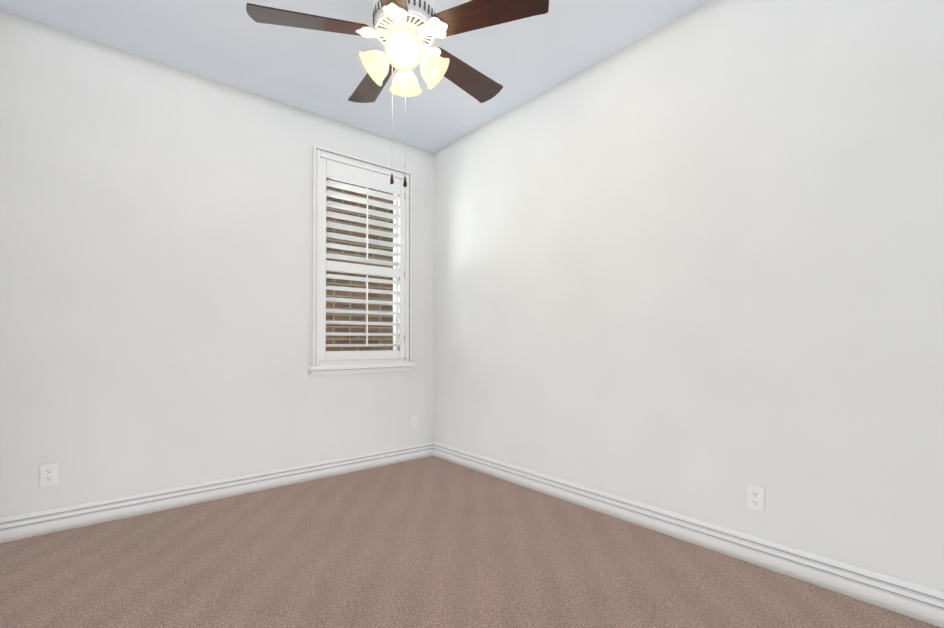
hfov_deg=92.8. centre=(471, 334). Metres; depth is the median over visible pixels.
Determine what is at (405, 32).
ceiling fan
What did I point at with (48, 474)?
outlet
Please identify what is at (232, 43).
ceiling
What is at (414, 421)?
outlet
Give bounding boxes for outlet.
[40,463,57,486]
[411,415,417,428]
[747,484,763,512]
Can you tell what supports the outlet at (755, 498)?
attached to the wall at (691, 264)
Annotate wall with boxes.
[0,10,433,517]
[433,0,943,591]
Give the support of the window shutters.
attached to the wall at (155, 275)
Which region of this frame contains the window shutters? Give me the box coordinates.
[307,145,415,375]
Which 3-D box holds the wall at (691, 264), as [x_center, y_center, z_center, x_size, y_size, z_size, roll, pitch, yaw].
[0.933,-0.301,2.674,0.150,2.740,4.090,1,-1,-40]
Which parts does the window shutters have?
glass, sill, sash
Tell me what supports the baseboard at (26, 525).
attached to the wall at (155, 275)
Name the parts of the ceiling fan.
blade, blade, lamp shade, arm, chain, blade, lamp shade, bulb, chain, lamp shade, arm, lamp shade, blade, blade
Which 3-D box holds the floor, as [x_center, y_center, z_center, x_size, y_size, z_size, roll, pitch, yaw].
[-0.174,1.106,1.718,3.050,0.100,4.090,1,-1,-40]
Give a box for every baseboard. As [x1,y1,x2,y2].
[0,442,432,542]
[433,441,943,627]
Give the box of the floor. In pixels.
[0,456,940,627]
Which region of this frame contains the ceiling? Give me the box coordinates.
[0,0,711,152]
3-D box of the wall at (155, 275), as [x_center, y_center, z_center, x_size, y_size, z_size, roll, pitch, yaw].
[-1.447,-0.293,3.240,2.750,2.740,0.150,1,-1,-40]
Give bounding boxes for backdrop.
[326,178,392,350]
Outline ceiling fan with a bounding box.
[246,0,548,186]
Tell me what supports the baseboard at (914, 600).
attached to the wall at (691, 264)

